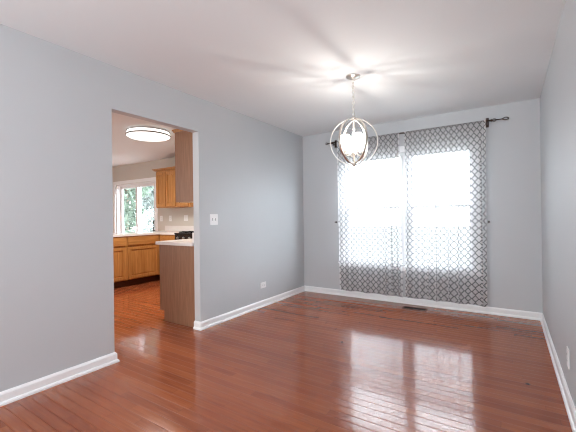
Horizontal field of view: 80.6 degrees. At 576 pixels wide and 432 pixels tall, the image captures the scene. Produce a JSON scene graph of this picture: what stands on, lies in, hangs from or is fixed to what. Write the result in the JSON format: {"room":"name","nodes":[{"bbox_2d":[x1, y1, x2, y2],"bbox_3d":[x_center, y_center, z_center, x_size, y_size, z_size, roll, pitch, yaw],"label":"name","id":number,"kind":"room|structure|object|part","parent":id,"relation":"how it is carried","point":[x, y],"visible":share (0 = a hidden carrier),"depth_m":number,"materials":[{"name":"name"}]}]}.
{"room":"empty dining room","nodes":[
{"label":"empty dining room","id":0,"kind":"room"},
{"bbox_2d":[0,24,303,391],"bbox_3d":[-1.865,-0.017,2.215,0.088,2.440,7.600,-1,0,33],"label":"wall","id":1,"kind":"structure","parent":0,"point":[57,103],"depth_m":2.63,"materials":[{"name":"grey paint"}]},
{"bbox_2d":[0,352,119,406],"bbox_3d":[-2.673,1.170,0.923,0.114,0.083,4.540,-1,0,33],"label":"baseboard","id":2,"kind":"structure","parent":1,"relation":"attached to","point":[19,392],"depth_m":2.41,"materials":[{"name":"white paint"}]},
{"bbox_2d":[172,129,192,202],"bbox_3d":[-0.939,-0.566,4.064,0.358,0.819,0.816,-1,0,33],"label":"upper cabinet","id":3,"kind":"object","parent":1,"relation":"attached to","point":[183,139],"visible":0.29,"depth_m":3.71,"materials":[{"name":"brown wood"}]},
{"bbox_2d":[210,214,217,224],"bbox_3d":[-0.811,0.038,3.736,0.015,0.118,0.116,-1,0,33],"label":"light switch","id":4,"kind":"object","parent":1,"relation":"attached to","point":[213,217],"visible":1,"depth_m":3.73,"materials":[{"name":"white plastic"}]},
{"bbox_2d":[193,285,304,330],"bbox_3d":[-0.361,1.147,4.475,0.114,0.083,2.183,-1,0,33],"label":"baseboard","id":5,"kind":"structure","parent":1,"relation":"attached to","point":[205,324],"depth_m":4.12,"materials":[{"name":"white paint"}]},
{"bbox_2d":[260,281,265,288],"bbox_3d":[-0.325,0.908,4.470,0.008,0.076,0.118,-1,0,33],"label":"wall outlet","id":6,"kind":"object","parent":1,"relation":"attached to","point":[263,284],"visible":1,"depth_m":4.47,"materials":[{"name":"white plastic"}]},
{"bbox_2d":[0,0,565,166],"bbox_3d":[-2.937,-1.281,2.922,8.974,0.120,7.870,-1,0,33],"label":"ceiling","id":7,"kind":"structure","parent":0,"point":[283,64],"depth_m":2.59,"materials":[{"name":"white paint"}]},
{"bbox_2d":[125,126,170,141],"bbox_3d":[-2.011,-1.172,4.903,0.612,0.114,0.612,-1,0,33],"label":"ceiling light","id":8,"kind":"object","parent":7,"relation":"attached to","point":[142,133],"visible":1,"depth_m":4.73,"materials":[{"name":"white glass"}]},
{"bbox_2d":[330,74,377,166],"bbox_3d":[0.596,-0.858,3.086,0.428,0.817,0.342,-1,0,11],"label":"chandelier","id":9,"kind":"object","parent":7,"relation":"hanging from","point":[358,142],"visible":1,"depth_m":3.05,"materials":[{"name":"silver metal"}]},
{"bbox_3d":[0.518,-0.655,3.072,0.080,0.146,0.080,-1,0,33],"label":"lamp shade","id":10,"kind":"part","parent":9,"relation":"part of","materials":[{"name":"white glass"}]},
{"bbox_3d":[0.586,-0.656,3.166,0.080,0.146,0.080,-1,0,33],"label":"lamp shade","id":11,"kind":"part","parent":9,"relation":"part of","materials":[{"name":"white glass"}]},
{"bbox_3d":[0.593,-1.075,3.086,0.018,0.329,0.018,-1,0,-36],"label":"chain","id":12,"kind":"part","parent":9,"relation":"part of","materials":[{"name":"beige metal"}]},
{"bbox_3d":[0.612,-0.657,3.004,0.080,0.146,0.080,-1,0,33],"label":"lamp shade","id":13,"kind":"part","parent":9,"relation":"part of","materials":[{"name":"white glass"}]},
{"bbox_3d":[0.680,-0.657,3.098,0.080,0.146,0.080,-1,0,33],"label":"lamp shade","id":14,"kind":"part","parent":9,"relation":"part of","materials":[{"name":"white glass"}]},
{"bbox_2d":[0,280,571,431],"bbox_3d":[-2.903,1.279,2.917,8.974,0.120,7.870,-1,0,33],"label":"floor","id":15,"kind":"structure","parent":0,"point":[306,361],"depth_m":2.51,"materials":[{"name":"brown wood"}]},
{"bbox_2d":[113,236,126,287],"bbox_3d":[-3.268,0.792,5.627,0.624,0.871,0.898,-1,0,33],"label":"base cabinet","id":16,"kind":"object","parent":15,"relation":"on","point":[119,243],"visible":0.23,"depth_m":5.74,"materials":[{"name":"brown wood"}]},
{"bbox_3d":[-2.904,0.439,5.645,0.026,0.140,0.420,-1,0,33],"label":"drawer","id":17,"kind":"part","parent":16,"relation":"part of","materials":[{"name":"brown wood"}]},
{"bbox_3d":[-2.899,0.814,5.644,0.026,0.550,0.420,-1,0,33],"label":"door","id":18,"kind":"part","parent":16,"relation":"part of","materials":[{"name":"brown wood"}]},
{"bbox_2d":[113,226,193,236],"bbox_3d":[-2.757,0.278,6.023,1.134,0.144,2.188,-1,0,33],"label":"countertop","id":19,"kind":"structure","parent":16,"relation":"on","point":[169,230],"depth_m":6.46,"materials":[{"name":"white stone"}]},
{"bbox_2d":[124,235,158,286],"bbox_3d":[-2.848,0.788,6.272,0.624,0.871,0.638,-1,0,33],"label":"base cabinet","id":20,"kind":"object","parent":15,"relation":"on","point":[142,260],"visible":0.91,"depth_m":6.08,"materials":[{"name":"brown wood"}]},
{"bbox_3d":[-2.602,0.436,6.110,0.026,0.140,0.592,-1,0,33],"label":"drawer","id":21,"kind":"part","parent":20,"relation":"part of","materials":[{"name":"brown wood"}]},
{"bbox_3d":[-2.597,0.811,6.109,0.026,0.550,0.592,-1,0,33],"label":"door","id":22,"kind":"part","parent":20,"relation":"part of","materials":[{"name":"brown wood"}]},
{"bbox_2d":[157,234,159,279],"bbox_3d":[-2.516,0.784,6.807,0.600,0.871,0.617,-1,0,33],"label":"base cabinet","id":23,"kind":"object","parent":15,"relation":"on","point":[158,276],"visible":0.11,"depth_m":6.40,"materials":[{"name":"brown wood"}]},
{"bbox_2d":[160,235,174,240],"bbox_3d":[-2.048,0.778,6.498,0.476,0.871,0.624,-1,0,33],"label":"base cabinet","id":24,"kind":"object","parent":15,"relation":"on","point":[162,237],"visible":0.12,"depth_m":6.25,"materials":[{"name":"brown wood"}]},
{"bbox_2d":[159,245,194,326],"bbox_3d":[-1.041,0.760,4.109,0.610,0.871,0.773,-1,0,33],"label":"base cabinet","id":25,"kind":"object","parent":15,"relation":"on","point":[177,291],"visible":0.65,"depth_m":3.77,"materials":[{"name":"brown wood"}]},
{"bbox_2d":[174,231,193,239],"bbox_3d":[-1.537,0.691,6.123,0.784,1.029,0.694,-1,0,33],"label":"range","id":26,"kind":"object","parent":15,"relation":"on","point":[184,234],"visible":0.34,"depth_m":5.99,"materials":[{"name":"black metal"}]},
{"bbox_2d":[174,232,191,234],"bbox_3d":[-1.530,0.308,6.141,0.784,0.026,0.653,-1,0,33],"label":"cooktop","id":27,"kind":"object","parent":26,"relation":"in","point":[180,233],"depth_m":6.00,"materials":[{"name":"black metal"}]},
{"bbox_3d":[-1.690,0.386,5.894,0.776,0.124,0.044,-1,0,33],"label":"control panel","id":28,"kind":"part","parent":26,"relation":"part of","materials":[{"name":"black metal"}]},
{"bbox_2d":[402,306,427,310],"bbox_3d":[1.586,1.159,4.255,0.290,0.005,0.108,-1,0,33],"label":"floor vent","id":29,"kind":"object","parent":15,"relation":"in","point":[404,307],"visible":1,"depth_m":4.25,"materials":[{"name":"brown metal"}]},
{"bbox_3d":[-0.844,0.760,5.715,0.813,0.871,0.624,-1,0,33],"label":"base cabinet","id":30,"kind":"object","parent":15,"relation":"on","visible":0},
{"bbox_2d":[155,233,193,245],"bbox_3d":[-1.019,0.253,4.895,1.424,0.144,2.183,-1,0,33],"label":"countertop","id":31,"kind":"structure","parent":30,"relation":"on","point":[182,242],"depth_m":3.79,"materials":[{"name":"white stone"}]},
{"bbox_2d":[112,98,542,312],"bbox_3d":[-0.764,-0.024,6.122,8.794,2.440,0.150,-1,0,33],"label":"wall","id":32,"kind":"structure","parent":0,"point":[513,155],"depth_m":4.03,"materials":[{"name":"grey paint"}]},
{"bbox_2d":[113,177,157,232],"bbox_3d":[-3.498,0.198,7.882,1.695,2.074,0.164,-1,0,33],"label":"window","id":33,"kind":"structure","parent":32,"relation":"in","point":[118,190],"depth_m":7.91,"materials":[{"name":"white paint"}]},
{"bbox_3d":[-3.747,0.242,8.112,0.803,1.931,0.040,-1,0,33],"label":"sliding panel","id":34,"kind":"part","parent":33,"relation":"part of","materials":[{"name":"glass"}]},
{"bbox_3d":[-3.198,0.234,7.689,0.758,1.931,0.040,-1,0,33],"label":"sliding panel","id":35,"kind":"part","parent":33,"relation":"part of","materials":[{"name":"glass"}]},
{"bbox_2d":[152,166,188,207],"bbox_3d":[-2.368,-0.557,6.851,0.685,0.782,0.367,-1,0,33],"label":"upper cabinet","id":36,"kind":"object","parent":32,"relation":"attached to","point":[165,177],"visible":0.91,"depth_m":6.73,"materials":[{"name":"brown wood"}]},
{"bbox_3d":[-2.548,-0.526,6.810,0.283,0.685,0.026,-1,0,33],"label":"door","id":37,"kind":"part","parent":36,"relation":"part of","materials":[{"name":"brown wood"}]},
{"bbox_3d":[-2.373,-0.927,6.852,0.685,0.042,0.367,-1,0,33],"label":"crown moulding","id":38,"kind":"part","parent":36,"relation":"part of","materials":[{"name":"brown wood"}]},
{"bbox_3d":[-2.292,-0.530,6.644,0.283,0.685,0.026,-1,0,33],"label":"door","id":39,"kind":"part","parent":36,"relation":"part of","materials":[{"name":"brown wood"}]},
{"bbox_2d":[165,226,193,230],"bbox_3d":[-2.148,0.253,6.922,1.094,0.107,0.018,-1,0,33],"label":"backsplash","id":40,"kind":"structure","parent":32,"relation":"attached to","point":[167,228],"depth_m":6.96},
{"bbox_2d":[174,166,192,206],"bbox_3d":[-1.908,-0.564,6.552,0.408,0.782,0.367,-1,0,33],"label":"upper cabinet","id":41,"kind":"object","parent":32,"relation":"attached to","point":[179,204],"visible":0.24,"depth_m":6.43,"materials":[{"name":"brown wood"}]},
{"bbox_3d":[-2.000,-0.534,6.454,0.311,0.685,0.026,-1,0,33],"label":"door","id":42,"kind":"part","parent":41,"relation":"part of","materials":[{"name":"brown wood"}]},
{"bbox_2d":[338,137,481,276],"bbox_3d":[1.553,-0.099,4.571,1.854,1.664,0.170,-1,0,33],"label":"window","id":43,"kind":"structure","parent":32,"relation":"in","point":[401,148],"depth_m":4.50,"materials":[{"name":"white paint"}]},
{"bbox_3d":[1.233,-0.465,4.845,0.806,0.731,0.030,-1,0,33],"label":"sash","id":44,"kind":"part","parent":43,"relation":"part of","materials":[{"name":"glass"}]},
{"bbox_3d":[1.225,0.257,4.817,0.806,0.784,0.030,-1,0,33],"label":"sash","id":45,"kind":"part","parent":43,"relation":"part of","materials":[{"name":"glass"}]},
{"bbox_3d":[1.529,0.696,4.517,1.854,0.074,0.044,-1,0,33],"label":"sill","id":46,"kind":"part","parent":43,"relation":"part of","materials":[{"name":"white paint"}]},
{"bbox_3d":[1.959,-0.475,4.373,0.726,0.731,0.030,-1,0,33],"label":"sash","id":47,"kind":"part","parent":43,"relation":"part of","materials":[{"name":"white plastic"}]},
{"bbox_3d":[1.951,0.246,4.345,0.726,0.784,0.030,-1,0,33],"label":"sash","id":48,"kind":"part","parent":43,"relation":"part of","materials":[{"name":"glass"}]},
{"bbox_2d":[325,117,508,147],"bbox_3d":[1.536,-1.085,4.459,2.289,0.110,0.115,-1,0,33],"label":"curtain rod","id":49,"kind":"object","parent":32,"relation":"attached to","point":[487,119],"visible":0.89,"depth_m":4.15,"materials":[{"name":"black metal"}]},
{"bbox_2d":[337,133,402,296],"bbox_3d":[1.097,-0.010,4.671,0.915,2.155,0.037,-1,0,33],"label":"sheer curtain","id":50,"kind":"object","parent":49,"relation":"hanging from","point":[387,139],"visible":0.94,"depth_m":4.66,"materials":[{"name":"white fabric"}]},
{"bbox_3d":[1.481,-1.085,4.451,2.015,0.022,0.022,-1,0,33],"label":"rod","id":51,"kind":"part","parent":49,"relation":"part of","materials":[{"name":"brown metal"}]},
{"bbox_2d":[404,120,486,306],"bbox_3d":[1.894,-0.022,4.152,0.926,2.155,0.051,-1,0,33],"label":"sheer curtain","id":52,"kind":"object","parent":49,"relation":"hanging from","point":[427,260],"visible":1,"depth_m":4.15,"materials":[{"name":"white fabric"}]},
{"bbox_2d":[305,286,541,320],"bbox_3d":[1.520,1.122,4.537,3.024,0.083,0.026,-1,0,33],"label":"baseboard","id":53,"kind":"structure","parent":32,"relation":"attached to","point":[397,299],"depth_m":4.32,"materials":[{"name":"white paint"}]},
{"bbox_2d":[540,0,575,408],"bbox_3d":[0.756,-0.054,0.508,0.120,2.440,7.600,-1,0,33],"label":"wall","id":54,"kind":"structure","parent":0,"point":[558,93],"depth_m":2.32,"materials":[{"name":"grey paint"}]},
{"bbox_2d":[540,313,575,431],"bbox_3d":[0.711,1.125,0.546,0.026,0.083,7.600,-1,0,33],"label":"baseboard","id":55,"kind":"structure","parent":54,"relation":"attached to","point":[569,405],"depth_m":2.30,"materials":[{"name":"white paint"}]},
{"bbox_2d":[566,346,569,368],"bbox_3d":[1.727,0.873,2.096,0.008,0.118,0.076,-1,0,33],"label":"wall outlet","id":56,"kind":"object","parent":54,"relation":"attached to","point":[567,348],"visible":1,"depth_m":2.08,"materials":[{"name":"white plastic"}]},
{"label":"outside","id":57,"kind":"structure","parent":0,"visible":0},
{"bbox_2d":[129,225,469,265],"bbox_3d":[-7.903,1.541,16.654,54.000,0.140,70.000,-1,0,33],"label":"ground","id":58,"kind":"structure","parent":57,"point":[464,231],"depth_m":15.81,"materials":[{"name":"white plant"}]},
{"bbox_2d":[124,186,153,232],"bbox_3d":[-6.468,-2.026,13.560,2.664,6.947,2.469,-1,0,33],"label":"tree","id":59,"kind":"object","parent":58,"relation":"on","point":[129,194],"visible":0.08,"depth_m":13.30,"materials":[{"name":"green plant"}]},
{"bbox_2d":[134,186,153,231],"bbox_3d":[-6.986,-2.273,17.854,3.340,7.470,3.178,-1,0,33],"label":"tree","id":60,"kind":"object","parent":58,"relation":"on","point":[148,200],"visible":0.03,"depth_m":17.42,"materials":[{"name":"green plant"}]}
]}

